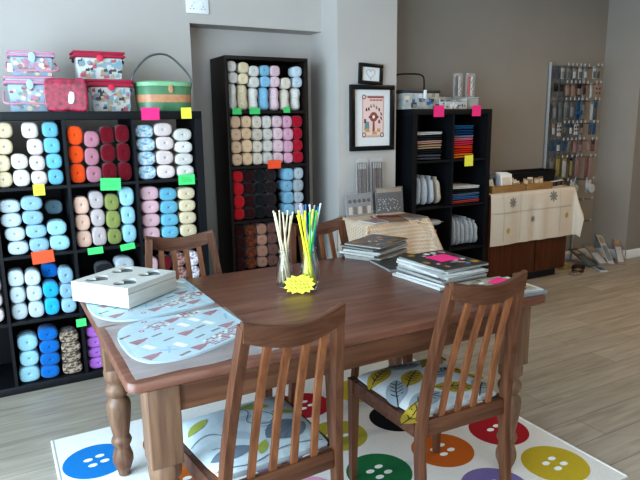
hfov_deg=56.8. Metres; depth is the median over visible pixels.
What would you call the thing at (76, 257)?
shelf unit
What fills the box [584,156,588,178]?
pack
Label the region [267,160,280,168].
price sign
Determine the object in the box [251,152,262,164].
yarn ball
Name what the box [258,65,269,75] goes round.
yarn ball
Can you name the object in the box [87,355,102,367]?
yarn ball
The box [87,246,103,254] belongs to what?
price sign
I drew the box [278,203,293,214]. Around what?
yarn ball
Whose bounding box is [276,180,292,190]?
yarn ball
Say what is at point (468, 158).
price sign
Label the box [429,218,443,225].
pack
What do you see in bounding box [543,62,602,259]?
display rack
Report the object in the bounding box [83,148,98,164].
yarn ball
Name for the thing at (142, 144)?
yarn ball
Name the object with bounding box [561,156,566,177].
pack
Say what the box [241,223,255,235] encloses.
yarn ball
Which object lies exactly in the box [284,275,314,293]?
price sign
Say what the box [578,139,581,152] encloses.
pack
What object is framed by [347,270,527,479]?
dining chair
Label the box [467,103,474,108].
storage box
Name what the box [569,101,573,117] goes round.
pack
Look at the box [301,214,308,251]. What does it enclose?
needle
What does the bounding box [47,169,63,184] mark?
yarn ball
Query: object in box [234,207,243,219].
yarn ball
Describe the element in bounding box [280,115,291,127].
yarn ball
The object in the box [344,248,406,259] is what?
magazine
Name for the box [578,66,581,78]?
pack
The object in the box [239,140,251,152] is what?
yarn ball
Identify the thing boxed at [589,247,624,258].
baseboard
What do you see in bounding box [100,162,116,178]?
yarn ball
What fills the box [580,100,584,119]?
pack
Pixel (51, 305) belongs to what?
yarn ball
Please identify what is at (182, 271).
yarn ball
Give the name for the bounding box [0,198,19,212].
yarn ball
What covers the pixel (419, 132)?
folded fabric
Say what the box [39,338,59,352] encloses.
yarn ball
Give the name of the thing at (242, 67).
yarn ball
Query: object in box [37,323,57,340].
yarn ball
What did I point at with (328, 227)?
dining chair
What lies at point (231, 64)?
yarn ball
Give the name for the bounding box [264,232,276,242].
yarn ball
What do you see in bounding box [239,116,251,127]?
yarn ball
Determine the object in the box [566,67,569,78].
pack
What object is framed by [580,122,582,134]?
pack
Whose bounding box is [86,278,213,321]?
fabric piece
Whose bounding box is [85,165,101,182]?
yarn ball
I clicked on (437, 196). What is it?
pack
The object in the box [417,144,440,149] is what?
folded fabric
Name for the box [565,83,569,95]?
pack
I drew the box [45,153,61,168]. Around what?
yarn ball
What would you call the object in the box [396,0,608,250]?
wall
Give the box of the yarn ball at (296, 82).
[290,77,301,87]
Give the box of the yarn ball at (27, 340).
[17,329,37,350]
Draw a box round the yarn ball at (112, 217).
[104,209,120,227]
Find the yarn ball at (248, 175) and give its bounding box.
[239,169,253,181]
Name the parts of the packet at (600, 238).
label panel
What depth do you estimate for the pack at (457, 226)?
4.74 m
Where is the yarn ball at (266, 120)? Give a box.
[260,116,271,127]
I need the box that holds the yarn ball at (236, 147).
[231,141,241,152]
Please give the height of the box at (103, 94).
0.170 m
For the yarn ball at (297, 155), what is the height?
0.079 m
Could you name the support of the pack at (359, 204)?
on the tablecloth at (421, 234)
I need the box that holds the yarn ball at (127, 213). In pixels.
[118,205,134,223]
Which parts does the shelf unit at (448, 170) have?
panel, panel, shelf, shelf, panel, shelf, shelf, shelf, panel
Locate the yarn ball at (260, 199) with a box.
[251,193,265,205]
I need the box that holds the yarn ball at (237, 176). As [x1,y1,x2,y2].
[232,170,242,182]
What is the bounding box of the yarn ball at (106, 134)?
[97,126,113,143]
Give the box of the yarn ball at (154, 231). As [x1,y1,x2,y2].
[142,226,159,239]
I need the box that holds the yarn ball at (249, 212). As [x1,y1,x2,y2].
[242,206,254,218]
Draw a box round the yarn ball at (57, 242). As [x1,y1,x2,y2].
[49,234,69,249]
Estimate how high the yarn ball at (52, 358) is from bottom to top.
0.066 m
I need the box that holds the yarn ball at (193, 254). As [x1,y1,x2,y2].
[182,249,198,265]
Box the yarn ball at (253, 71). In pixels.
[245,66,258,76]
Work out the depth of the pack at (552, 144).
5.50 m
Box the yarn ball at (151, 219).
[141,213,159,226]
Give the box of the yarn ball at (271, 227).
[262,221,276,232]
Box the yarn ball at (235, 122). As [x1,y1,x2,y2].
[230,116,240,127]
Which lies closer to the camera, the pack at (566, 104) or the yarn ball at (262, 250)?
the yarn ball at (262, 250)
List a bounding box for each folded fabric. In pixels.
[417,131,441,134]
[417,135,441,139]
[417,140,441,143]
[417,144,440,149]
[417,149,441,153]
[417,153,440,159]
[452,195,478,199]
[452,198,478,203]
[453,182,479,188]
[453,188,479,192]
[453,191,479,196]
[454,129,473,134]
[454,135,473,136]
[454,137,472,140]
[454,141,472,144]
[454,145,471,147]
[454,148,472,152]
[454,152,472,157]
[455,125,473,128]
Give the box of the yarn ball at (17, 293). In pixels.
[9,285,25,302]
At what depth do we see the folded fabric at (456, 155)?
4.61 m
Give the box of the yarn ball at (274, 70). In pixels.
[268,66,279,76]
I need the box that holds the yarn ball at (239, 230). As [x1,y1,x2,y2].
[234,224,244,236]
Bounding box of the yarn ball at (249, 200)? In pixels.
[240,194,254,206]
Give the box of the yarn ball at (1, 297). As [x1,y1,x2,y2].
[0,291,2,305]
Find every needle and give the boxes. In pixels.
[272,210,281,249]
[274,212,283,249]
[278,210,281,246]
[282,212,286,249]
[283,210,288,248]
[287,215,291,249]
[297,210,304,251]
[297,215,306,251]
[300,203,309,246]
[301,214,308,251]
[304,210,305,245]
[305,204,307,240]
[308,209,313,246]
[309,212,311,251]
[311,210,317,250]
[313,206,318,246]
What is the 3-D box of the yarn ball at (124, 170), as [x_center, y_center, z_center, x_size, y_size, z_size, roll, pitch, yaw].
[-1.104,-0.388,3.312,0.075,0.101,0.148,-8,13,-28]
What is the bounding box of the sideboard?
[485,195,565,278]
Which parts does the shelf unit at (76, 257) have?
shelf, shelf, shelf, shelf, panel, panel, panel, shelf, shelf, shelf, panel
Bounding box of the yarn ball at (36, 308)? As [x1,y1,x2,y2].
[28,299,44,316]
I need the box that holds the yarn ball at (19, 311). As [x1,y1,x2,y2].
[11,301,27,319]
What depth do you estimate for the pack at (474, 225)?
4.83 m
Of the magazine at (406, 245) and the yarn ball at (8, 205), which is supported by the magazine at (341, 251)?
the magazine at (406, 245)
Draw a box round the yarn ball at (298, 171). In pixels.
[290,167,302,178]
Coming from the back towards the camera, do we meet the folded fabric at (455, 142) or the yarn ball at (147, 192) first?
the folded fabric at (455, 142)
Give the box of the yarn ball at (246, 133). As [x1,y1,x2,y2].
[239,128,251,139]
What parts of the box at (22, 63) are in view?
lid, handle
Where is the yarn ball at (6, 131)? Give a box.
[0,122,12,137]
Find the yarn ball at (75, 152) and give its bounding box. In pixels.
[67,145,83,162]
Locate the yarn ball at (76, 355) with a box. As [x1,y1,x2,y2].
[61,349,80,361]
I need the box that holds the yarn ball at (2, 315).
[0,306,4,321]
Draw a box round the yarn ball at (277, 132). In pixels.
[269,128,282,139]
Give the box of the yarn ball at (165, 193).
[157,187,176,200]
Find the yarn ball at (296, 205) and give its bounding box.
[290,202,303,213]
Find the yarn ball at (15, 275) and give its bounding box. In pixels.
[7,267,23,285]
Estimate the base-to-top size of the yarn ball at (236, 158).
0.079 m
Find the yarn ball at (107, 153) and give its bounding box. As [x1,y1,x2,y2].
[98,144,115,161]
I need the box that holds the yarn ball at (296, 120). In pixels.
[290,115,301,126]
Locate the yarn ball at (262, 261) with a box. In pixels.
[254,255,267,266]
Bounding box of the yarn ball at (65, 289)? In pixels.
[58,281,71,297]
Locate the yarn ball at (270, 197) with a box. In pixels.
[262,192,275,205]
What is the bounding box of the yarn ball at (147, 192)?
[139,185,158,199]
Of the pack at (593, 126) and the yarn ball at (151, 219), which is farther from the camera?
the pack at (593, 126)
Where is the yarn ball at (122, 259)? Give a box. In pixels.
[113,254,133,266]
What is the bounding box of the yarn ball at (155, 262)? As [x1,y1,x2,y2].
[144,255,157,268]
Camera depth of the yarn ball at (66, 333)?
3.26 m
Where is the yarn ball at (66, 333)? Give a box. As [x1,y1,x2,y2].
[59,326,78,341]
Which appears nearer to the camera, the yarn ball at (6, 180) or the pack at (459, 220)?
the yarn ball at (6, 180)
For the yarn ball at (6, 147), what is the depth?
2.95 m
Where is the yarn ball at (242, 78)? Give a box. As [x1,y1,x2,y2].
[236,73,247,84]
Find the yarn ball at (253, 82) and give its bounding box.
[245,77,258,87]
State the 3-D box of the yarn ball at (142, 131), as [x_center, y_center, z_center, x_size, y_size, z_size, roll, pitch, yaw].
[-1.003,-0.613,3.329,0.100,0.071,0.148,-6,12,-28]
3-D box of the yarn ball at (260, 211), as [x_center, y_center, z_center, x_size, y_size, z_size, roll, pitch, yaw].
[-0.435,-0.202,4.094,0.079,0.082,0.148,-7,13,-28]
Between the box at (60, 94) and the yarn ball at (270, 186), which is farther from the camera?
the yarn ball at (270, 186)
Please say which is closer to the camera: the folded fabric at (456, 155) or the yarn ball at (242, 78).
the yarn ball at (242, 78)
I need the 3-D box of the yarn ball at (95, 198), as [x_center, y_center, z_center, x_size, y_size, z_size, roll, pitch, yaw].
[-1.243,-0.228,3.265,0.077,0.096,0.148,-7,13,-27]
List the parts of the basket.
handle, lid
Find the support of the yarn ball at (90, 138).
on the yarn ball at (91, 155)
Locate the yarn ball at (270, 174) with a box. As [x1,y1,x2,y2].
[262,168,275,180]
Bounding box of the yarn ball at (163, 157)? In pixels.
[153,150,172,164]
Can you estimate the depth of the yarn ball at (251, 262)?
4.06 m
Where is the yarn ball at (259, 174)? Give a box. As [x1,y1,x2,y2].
[251,169,264,181]
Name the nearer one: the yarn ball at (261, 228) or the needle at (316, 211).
the needle at (316, 211)
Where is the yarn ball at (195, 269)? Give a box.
[183,264,199,277]
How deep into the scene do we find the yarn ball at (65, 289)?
3.20 m
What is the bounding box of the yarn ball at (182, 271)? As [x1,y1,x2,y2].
[170,264,186,278]
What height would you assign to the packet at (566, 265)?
0.052 m
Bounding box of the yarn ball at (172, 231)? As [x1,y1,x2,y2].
[159,225,178,237]
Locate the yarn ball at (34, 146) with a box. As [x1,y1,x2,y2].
[27,139,42,154]
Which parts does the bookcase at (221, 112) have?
panel, panel, panel, shelf, shelf, shelf, shelf, panel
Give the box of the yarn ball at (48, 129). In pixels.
[41,122,57,136]
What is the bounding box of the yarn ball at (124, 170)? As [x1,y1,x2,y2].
[116,162,131,180]
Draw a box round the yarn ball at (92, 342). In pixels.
[85,335,99,347]
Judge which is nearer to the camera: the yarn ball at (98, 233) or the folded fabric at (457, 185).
the yarn ball at (98, 233)
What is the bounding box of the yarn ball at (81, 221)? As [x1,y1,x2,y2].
[74,213,89,230]
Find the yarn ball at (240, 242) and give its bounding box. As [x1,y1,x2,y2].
[235,236,245,247]
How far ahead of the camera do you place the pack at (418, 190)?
4.47 m
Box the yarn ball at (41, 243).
[29,236,48,251]
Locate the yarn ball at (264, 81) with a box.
[258,76,269,86]
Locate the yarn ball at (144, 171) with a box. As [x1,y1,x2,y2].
[138,165,155,178]
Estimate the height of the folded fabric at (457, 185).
0.024 m
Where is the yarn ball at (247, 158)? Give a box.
[239,152,252,164]
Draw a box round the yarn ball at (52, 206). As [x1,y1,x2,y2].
[44,199,62,213]
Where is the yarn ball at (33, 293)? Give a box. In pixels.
[25,284,41,300]
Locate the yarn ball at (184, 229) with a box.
[176,223,196,235]
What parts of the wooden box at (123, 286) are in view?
glass pane, lid, glass pane, glass pane, glass pane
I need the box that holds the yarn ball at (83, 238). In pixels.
[75,229,91,246]
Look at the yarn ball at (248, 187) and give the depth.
3.96 m
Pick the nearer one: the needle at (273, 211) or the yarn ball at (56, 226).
the needle at (273, 211)
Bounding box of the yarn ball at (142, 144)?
[136,138,154,150]
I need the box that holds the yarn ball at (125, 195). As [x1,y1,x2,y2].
[117,186,133,205]
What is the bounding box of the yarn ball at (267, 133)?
[261,128,272,139]
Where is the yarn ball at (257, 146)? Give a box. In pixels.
[251,141,262,152]
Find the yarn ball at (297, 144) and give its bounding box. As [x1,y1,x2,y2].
[289,139,302,150]
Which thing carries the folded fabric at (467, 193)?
on the folded fabric at (468, 196)
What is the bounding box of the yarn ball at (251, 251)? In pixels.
[242,245,256,257]
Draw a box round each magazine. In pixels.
[339,248,402,257]
[340,241,405,251]
[343,243,406,254]
[343,244,407,255]
[344,234,407,248]
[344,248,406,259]
[345,250,406,260]
[370,257,398,271]
[392,272,443,290]
[396,260,484,277]
[396,266,486,283]
[396,271,485,287]
[397,258,479,273]
[397,269,486,284]
[398,264,487,280]
[399,250,488,271]
[443,276,536,291]
[503,277,542,293]
[524,289,546,296]
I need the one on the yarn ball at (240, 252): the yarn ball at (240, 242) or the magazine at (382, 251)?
the yarn ball at (240, 242)
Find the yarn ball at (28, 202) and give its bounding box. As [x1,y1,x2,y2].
[20,195,42,210]
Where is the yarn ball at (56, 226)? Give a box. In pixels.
[46,218,66,234]
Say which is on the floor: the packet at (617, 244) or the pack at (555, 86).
the packet at (617, 244)
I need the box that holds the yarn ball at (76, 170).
[69,163,85,182]
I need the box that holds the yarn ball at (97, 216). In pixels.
[88,208,104,225]
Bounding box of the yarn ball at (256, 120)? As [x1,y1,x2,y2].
[249,116,261,127]
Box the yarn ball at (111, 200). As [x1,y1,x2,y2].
[103,193,118,209]
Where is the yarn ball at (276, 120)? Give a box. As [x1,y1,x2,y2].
[270,116,281,126]
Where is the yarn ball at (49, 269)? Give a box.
[41,262,56,277]
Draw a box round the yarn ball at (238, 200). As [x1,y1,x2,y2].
[233,195,244,207]
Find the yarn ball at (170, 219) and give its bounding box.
[158,213,178,225]
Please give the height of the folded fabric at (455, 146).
0.024 m
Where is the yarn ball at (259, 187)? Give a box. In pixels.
[251,181,265,193]
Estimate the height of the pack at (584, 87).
0.102 m
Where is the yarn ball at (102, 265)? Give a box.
[94,260,112,272]
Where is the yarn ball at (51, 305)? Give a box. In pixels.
[44,296,59,314]
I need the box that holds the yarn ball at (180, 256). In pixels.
[168,251,184,265]
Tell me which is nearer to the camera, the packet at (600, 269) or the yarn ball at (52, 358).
the yarn ball at (52, 358)
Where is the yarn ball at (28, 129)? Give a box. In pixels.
[21,122,37,137]
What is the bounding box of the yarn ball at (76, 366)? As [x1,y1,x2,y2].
[62,359,82,373]
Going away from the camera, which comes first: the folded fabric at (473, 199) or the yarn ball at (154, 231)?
the yarn ball at (154, 231)
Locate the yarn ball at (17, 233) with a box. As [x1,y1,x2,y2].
[5,225,24,240]
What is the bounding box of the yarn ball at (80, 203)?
[72,195,88,213]
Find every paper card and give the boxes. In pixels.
[489,179,493,185]
[500,174,511,185]
[527,177,532,183]
[538,176,543,182]
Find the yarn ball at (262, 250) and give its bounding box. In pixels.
[253,244,267,255]
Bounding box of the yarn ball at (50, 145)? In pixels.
[43,137,59,152]
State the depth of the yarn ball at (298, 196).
4.15 m
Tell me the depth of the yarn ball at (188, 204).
3.45 m
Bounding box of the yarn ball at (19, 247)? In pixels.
[8,239,28,254]
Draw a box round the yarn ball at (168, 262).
[155,253,171,268]
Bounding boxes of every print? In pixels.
[362,95,383,137]
[443,102,464,108]
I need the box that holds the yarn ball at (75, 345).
[60,339,80,351]
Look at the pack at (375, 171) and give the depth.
4.26 m
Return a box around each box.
[2,76,53,111]
[5,50,59,76]
[43,78,87,111]
[69,50,124,79]
[71,265,176,308]
[85,79,133,111]
[396,73,439,109]
[439,97,466,108]
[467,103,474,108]
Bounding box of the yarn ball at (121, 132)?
[113,125,128,142]
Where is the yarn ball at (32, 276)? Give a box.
[24,267,40,285]
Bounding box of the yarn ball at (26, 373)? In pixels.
[19,363,39,381]
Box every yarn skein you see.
[229,84,236,110]
[236,85,247,109]
[247,88,257,109]
[257,87,268,109]
[268,88,278,109]
[278,89,289,109]
[288,88,299,109]
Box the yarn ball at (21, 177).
[13,169,29,186]
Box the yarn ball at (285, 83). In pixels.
[278,78,290,88]
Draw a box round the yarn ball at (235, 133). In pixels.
[230,129,240,140]
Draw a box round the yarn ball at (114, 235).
[106,227,121,243]
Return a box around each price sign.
[31,249,54,264]
[33,184,44,195]
[76,318,86,326]
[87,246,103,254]
[100,178,120,190]
[120,242,134,250]
[140,107,159,120]
[178,174,194,184]
[181,107,191,118]
[232,108,241,113]
[249,108,259,113]
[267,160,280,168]
[283,107,289,112]
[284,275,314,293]
[426,254,461,261]
[434,105,443,116]
[464,155,472,165]
[472,105,480,115]
[488,278,506,283]
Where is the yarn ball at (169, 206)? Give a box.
[158,200,177,213]
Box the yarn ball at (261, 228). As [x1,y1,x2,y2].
[251,222,266,233]
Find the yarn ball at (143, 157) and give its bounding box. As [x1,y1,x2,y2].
[137,151,155,164]
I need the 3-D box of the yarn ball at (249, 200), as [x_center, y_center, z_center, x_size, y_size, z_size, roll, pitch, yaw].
[-0.502,-0.272,4.037,0.075,0.083,0.148,-6,12,-27]
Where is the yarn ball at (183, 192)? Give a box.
[175,186,194,199]
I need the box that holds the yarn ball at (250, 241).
[243,234,256,246]
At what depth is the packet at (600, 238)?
5.90 m
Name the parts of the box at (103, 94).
lid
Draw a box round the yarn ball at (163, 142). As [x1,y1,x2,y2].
[153,136,173,149]
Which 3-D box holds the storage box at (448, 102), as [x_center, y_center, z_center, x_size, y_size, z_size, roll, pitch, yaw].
[0.985,-1.069,4.613,0.270,0.100,0.182,-7,13,-28]
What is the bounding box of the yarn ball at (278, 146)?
[270,140,283,151]
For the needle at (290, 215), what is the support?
in the milk bottle at (284, 268)
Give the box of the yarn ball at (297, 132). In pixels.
[290,128,301,138]
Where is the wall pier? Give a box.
[310,0,396,259]
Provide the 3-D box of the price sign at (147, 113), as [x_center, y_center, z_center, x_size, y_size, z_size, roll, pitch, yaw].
[-0.925,-0.688,3.229,0.104,0.072,0.001,-7,13,-28]
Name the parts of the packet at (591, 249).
label panel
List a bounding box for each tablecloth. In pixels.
[337,212,442,253]
[489,186,583,246]
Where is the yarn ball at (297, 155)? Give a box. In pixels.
[289,151,302,162]
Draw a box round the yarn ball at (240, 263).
[236,258,245,269]
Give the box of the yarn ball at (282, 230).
[273,220,287,231]
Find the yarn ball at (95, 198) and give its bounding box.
[87,190,103,208]
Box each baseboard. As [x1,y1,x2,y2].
[565,248,589,259]
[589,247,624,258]
[625,248,639,258]
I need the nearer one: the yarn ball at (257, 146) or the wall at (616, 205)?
the yarn ball at (257, 146)
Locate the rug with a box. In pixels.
[51,358,627,479]
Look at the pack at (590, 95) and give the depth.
5.47 m
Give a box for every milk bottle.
[276,248,293,287]
[300,250,317,290]
[306,245,319,282]
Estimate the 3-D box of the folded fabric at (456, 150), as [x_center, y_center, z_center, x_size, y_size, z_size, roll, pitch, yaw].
[1.050,-0.713,4.706,0.204,0.032,0.250,-7,13,-28]
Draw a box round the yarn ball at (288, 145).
[282,140,292,151]
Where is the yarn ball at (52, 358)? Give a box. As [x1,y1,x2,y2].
[39,350,59,364]
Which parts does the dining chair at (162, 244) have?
leg, rail, leg, leg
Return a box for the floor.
[0,256,639,479]
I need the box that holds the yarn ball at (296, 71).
[288,66,301,76]
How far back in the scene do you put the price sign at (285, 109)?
3.96 m
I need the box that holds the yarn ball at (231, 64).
[228,61,235,71]
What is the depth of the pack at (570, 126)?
5.51 m
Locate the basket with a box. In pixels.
[131,53,191,110]
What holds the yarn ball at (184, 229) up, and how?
on the shelf unit at (76, 257)
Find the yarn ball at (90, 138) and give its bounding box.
[83,131,99,146]
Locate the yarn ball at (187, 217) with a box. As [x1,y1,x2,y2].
[175,211,195,223]
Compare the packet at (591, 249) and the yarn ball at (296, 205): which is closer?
the yarn ball at (296, 205)
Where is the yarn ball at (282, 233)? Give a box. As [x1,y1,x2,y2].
[275,231,287,242]
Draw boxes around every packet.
[358,218,388,223]
[370,215,401,218]
[382,217,408,221]
[394,213,427,219]
[489,172,495,182]
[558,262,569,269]
[568,248,597,267]
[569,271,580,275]
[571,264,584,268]
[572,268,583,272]
[583,245,608,265]
[592,267,607,271]
[596,235,613,263]
[612,238,625,264]
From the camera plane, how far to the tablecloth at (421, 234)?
4.02 m
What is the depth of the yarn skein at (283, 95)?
4.00 m
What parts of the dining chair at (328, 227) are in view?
leg, rail, leg, leg, leg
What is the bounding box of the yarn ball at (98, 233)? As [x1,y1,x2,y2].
[90,225,106,245]
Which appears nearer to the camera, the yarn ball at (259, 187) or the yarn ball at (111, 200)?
the yarn ball at (111, 200)
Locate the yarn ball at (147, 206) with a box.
[140,199,158,213]
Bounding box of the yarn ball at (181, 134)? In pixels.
[170,128,191,140]
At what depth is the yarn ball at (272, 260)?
4.13 m
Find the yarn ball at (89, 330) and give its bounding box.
[84,321,96,336]
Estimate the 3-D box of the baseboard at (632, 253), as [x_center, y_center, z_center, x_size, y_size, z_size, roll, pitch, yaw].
[4.037,0.032,6.464,2.190,0.090,0.017,-7,13,-28]
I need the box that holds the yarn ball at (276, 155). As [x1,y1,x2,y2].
[270,152,282,162]
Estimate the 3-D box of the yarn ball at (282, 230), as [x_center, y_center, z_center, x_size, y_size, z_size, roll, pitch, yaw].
[-0.288,-0.102,4.189,0.076,0.077,0.148,-7,13,-28]
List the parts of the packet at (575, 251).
label panel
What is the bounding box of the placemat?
[117,307,241,363]
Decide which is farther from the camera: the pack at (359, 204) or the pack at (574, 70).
the pack at (574, 70)
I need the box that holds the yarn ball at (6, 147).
[0,138,12,154]
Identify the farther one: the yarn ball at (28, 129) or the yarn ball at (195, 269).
the yarn ball at (195, 269)
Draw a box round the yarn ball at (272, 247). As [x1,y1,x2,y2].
[265,242,277,254]
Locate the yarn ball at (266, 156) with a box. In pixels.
[259,152,272,163]
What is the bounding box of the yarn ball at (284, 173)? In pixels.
[277,167,293,179]
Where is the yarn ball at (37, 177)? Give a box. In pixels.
[31,170,47,184]
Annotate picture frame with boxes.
[349,84,394,150]
[358,62,382,84]
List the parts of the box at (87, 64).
lid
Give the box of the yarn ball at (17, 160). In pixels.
[10,153,27,168]
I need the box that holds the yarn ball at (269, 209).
[263,205,276,216]
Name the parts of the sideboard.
door, door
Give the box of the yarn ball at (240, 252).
[235,247,245,258]
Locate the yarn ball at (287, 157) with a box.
[281,152,292,162]
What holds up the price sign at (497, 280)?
on the magazine at (480, 282)
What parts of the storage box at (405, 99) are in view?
handle, lid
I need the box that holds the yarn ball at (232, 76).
[228,72,237,83]
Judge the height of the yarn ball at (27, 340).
0.091 m
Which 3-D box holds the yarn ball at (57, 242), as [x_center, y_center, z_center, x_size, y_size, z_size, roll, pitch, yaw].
[-1.413,0.005,3.205,0.099,0.081,0.148,-8,13,-27]
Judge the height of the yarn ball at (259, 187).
0.078 m
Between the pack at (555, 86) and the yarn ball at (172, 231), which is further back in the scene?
the pack at (555, 86)
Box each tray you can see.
[489,183,525,193]
[496,168,555,181]
[519,181,552,190]
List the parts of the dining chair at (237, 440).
leg, seat, seat frame, leg, rail, rail, leg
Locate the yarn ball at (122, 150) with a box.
[114,143,130,161]
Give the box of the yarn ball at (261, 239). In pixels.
[253,233,266,244]
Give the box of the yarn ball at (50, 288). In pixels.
[42,278,58,297]
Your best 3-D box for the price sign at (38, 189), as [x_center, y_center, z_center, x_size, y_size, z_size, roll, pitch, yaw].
[-1.436,-0.256,3.025,0.055,0.058,0.001,-7,13,-28]
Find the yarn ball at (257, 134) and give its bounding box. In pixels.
[250,129,262,140]
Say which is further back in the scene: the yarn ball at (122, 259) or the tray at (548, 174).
the tray at (548, 174)
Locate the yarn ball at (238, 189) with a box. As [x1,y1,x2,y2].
[233,182,243,195]
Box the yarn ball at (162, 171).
[155,165,174,177]
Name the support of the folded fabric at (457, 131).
on the folded fabric at (454, 135)
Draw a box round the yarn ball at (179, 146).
[172,141,191,152]
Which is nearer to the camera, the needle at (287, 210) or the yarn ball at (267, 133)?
the needle at (287, 210)
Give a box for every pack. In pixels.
[346,192,372,216]
[357,163,366,193]
[371,162,381,209]
[376,187,402,213]
[416,175,420,204]
[417,174,433,203]
[418,175,427,204]
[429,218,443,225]
[430,176,440,202]
[451,216,455,244]
[452,214,468,242]
[453,217,459,244]
[455,76,460,95]
[457,218,463,243]
[466,218,472,242]
[467,76,473,95]
[470,219,476,242]
[549,157,553,168]
[550,140,554,150]
[551,123,554,134]
[552,100,556,118]
[554,83,557,90]
[555,66,558,78]
[555,156,559,175]
[556,140,559,151]
[557,123,560,135]
[558,100,562,118]
[561,67,564,78]
[561,141,565,150]
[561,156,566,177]
[564,100,568,118]
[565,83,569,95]
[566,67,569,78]
[567,141,570,150]
[568,156,572,176]
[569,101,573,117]
[569,124,571,134]
[570,179,578,190]
[571,84,574,96]
[572,67,575,78]
[573,139,576,152]
[574,124,577,134]
[574,156,579,176]
[575,100,582,119]
[576,83,580,95]
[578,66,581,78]
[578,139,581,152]
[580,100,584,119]
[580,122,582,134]
[582,83,585,94]
[583,66,586,78]
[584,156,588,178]
[585,179,594,192]
[587,139,590,150]
[588,122,591,134]
[588,157,593,176]
[589,83,592,97]
[589,100,593,120]
[590,139,594,150]
[592,66,595,78]
[592,122,595,134]
[593,100,597,119]
[594,83,601,97]
[596,66,599,78]
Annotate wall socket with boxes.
[186,0,208,13]
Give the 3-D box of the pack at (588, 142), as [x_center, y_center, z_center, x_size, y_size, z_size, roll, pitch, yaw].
[2.522,-0.887,5.548,0.045,0.112,0.008,-7,13,-28]
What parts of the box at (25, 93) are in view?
handle, lid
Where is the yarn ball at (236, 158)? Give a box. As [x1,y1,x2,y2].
[231,154,241,165]
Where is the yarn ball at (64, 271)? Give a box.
[57,264,72,282]
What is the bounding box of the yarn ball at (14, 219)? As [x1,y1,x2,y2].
[0,212,21,226]
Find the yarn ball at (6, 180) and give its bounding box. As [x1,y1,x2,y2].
[0,171,12,187]
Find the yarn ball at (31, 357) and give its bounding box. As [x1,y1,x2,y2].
[19,347,38,365]
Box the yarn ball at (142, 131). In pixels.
[135,125,152,137]
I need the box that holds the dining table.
[79,252,545,479]
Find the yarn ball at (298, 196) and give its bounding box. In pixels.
[290,191,303,202]
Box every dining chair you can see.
[145,229,272,397]
[182,301,345,479]
[288,217,412,438]
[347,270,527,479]
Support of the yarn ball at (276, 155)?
on the bookcase at (221, 112)
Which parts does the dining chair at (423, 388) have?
leg, seat frame, seat, leg, leg, rail, rail, leg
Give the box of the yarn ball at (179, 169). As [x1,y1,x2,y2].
[174,165,193,175]
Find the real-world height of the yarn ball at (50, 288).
0.086 m
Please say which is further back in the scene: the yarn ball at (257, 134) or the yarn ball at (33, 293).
the yarn ball at (257, 134)
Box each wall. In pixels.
[0,0,321,274]
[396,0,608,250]
[590,0,639,255]
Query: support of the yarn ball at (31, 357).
on the yarn ball at (26, 373)
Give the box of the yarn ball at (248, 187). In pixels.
[240,182,253,194]
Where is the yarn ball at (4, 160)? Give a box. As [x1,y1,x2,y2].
[0,155,9,171]
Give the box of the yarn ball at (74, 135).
[66,126,82,144]
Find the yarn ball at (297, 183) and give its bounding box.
[289,179,302,190]
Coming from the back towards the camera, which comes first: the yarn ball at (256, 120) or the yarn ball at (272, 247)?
the yarn ball at (272, 247)
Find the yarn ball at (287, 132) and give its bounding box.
[282,128,292,139]
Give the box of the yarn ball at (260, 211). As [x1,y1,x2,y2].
[252,205,265,217]
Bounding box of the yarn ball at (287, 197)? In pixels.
[278,191,293,203]
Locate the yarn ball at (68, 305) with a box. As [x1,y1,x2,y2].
[60,296,76,312]
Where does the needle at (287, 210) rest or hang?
in the milk bottle at (284, 268)
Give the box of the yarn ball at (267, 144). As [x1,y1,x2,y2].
[260,140,272,151]
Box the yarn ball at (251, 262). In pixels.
[243,256,256,267]
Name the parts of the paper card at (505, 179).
printed panel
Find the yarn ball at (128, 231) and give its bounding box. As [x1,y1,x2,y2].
[119,223,136,242]
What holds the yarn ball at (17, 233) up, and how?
on the yarn ball at (19, 247)
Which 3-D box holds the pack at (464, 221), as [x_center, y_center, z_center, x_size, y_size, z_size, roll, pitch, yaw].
[1.136,-0.092,4.880,0.052,0.231,0.250,-8,13,-31]
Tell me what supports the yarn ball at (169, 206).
on the yarn ball at (170, 219)
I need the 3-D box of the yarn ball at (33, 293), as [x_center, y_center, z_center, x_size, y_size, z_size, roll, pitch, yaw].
[-1.546,0.272,3.194,0.078,0.087,0.148,-7,13,-29]
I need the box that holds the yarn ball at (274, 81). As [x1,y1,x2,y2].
[269,76,279,86]
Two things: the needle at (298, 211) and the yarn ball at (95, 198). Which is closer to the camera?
the needle at (298, 211)
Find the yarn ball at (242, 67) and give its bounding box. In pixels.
[235,62,248,73]
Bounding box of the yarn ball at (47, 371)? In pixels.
[40,363,59,377]
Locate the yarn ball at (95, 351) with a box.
[86,345,100,356]
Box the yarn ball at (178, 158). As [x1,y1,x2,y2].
[173,153,192,164]
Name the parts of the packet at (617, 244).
label panel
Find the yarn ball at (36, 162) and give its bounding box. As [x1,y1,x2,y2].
[29,155,44,170]
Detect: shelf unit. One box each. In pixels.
[0,111,209,397]
[395,109,491,267]
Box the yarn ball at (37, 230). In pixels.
[25,223,46,237]
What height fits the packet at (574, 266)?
0.042 m
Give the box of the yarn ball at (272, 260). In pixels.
[265,254,277,265]
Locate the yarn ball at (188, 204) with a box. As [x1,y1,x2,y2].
[176,199,195,211]
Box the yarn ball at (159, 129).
[151,123,171,135]
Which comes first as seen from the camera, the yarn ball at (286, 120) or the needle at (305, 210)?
the needle at (305, 210)
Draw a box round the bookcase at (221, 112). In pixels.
[210,55,309,273]
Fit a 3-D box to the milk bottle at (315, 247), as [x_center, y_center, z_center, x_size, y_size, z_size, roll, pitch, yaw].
[-0.036,0.098,2.380,0.069,0.150,0.069,-7,13,-28]
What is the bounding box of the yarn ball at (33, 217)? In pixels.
[22,210,42,224]
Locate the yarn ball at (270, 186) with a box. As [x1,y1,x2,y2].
[263,180,275,192]

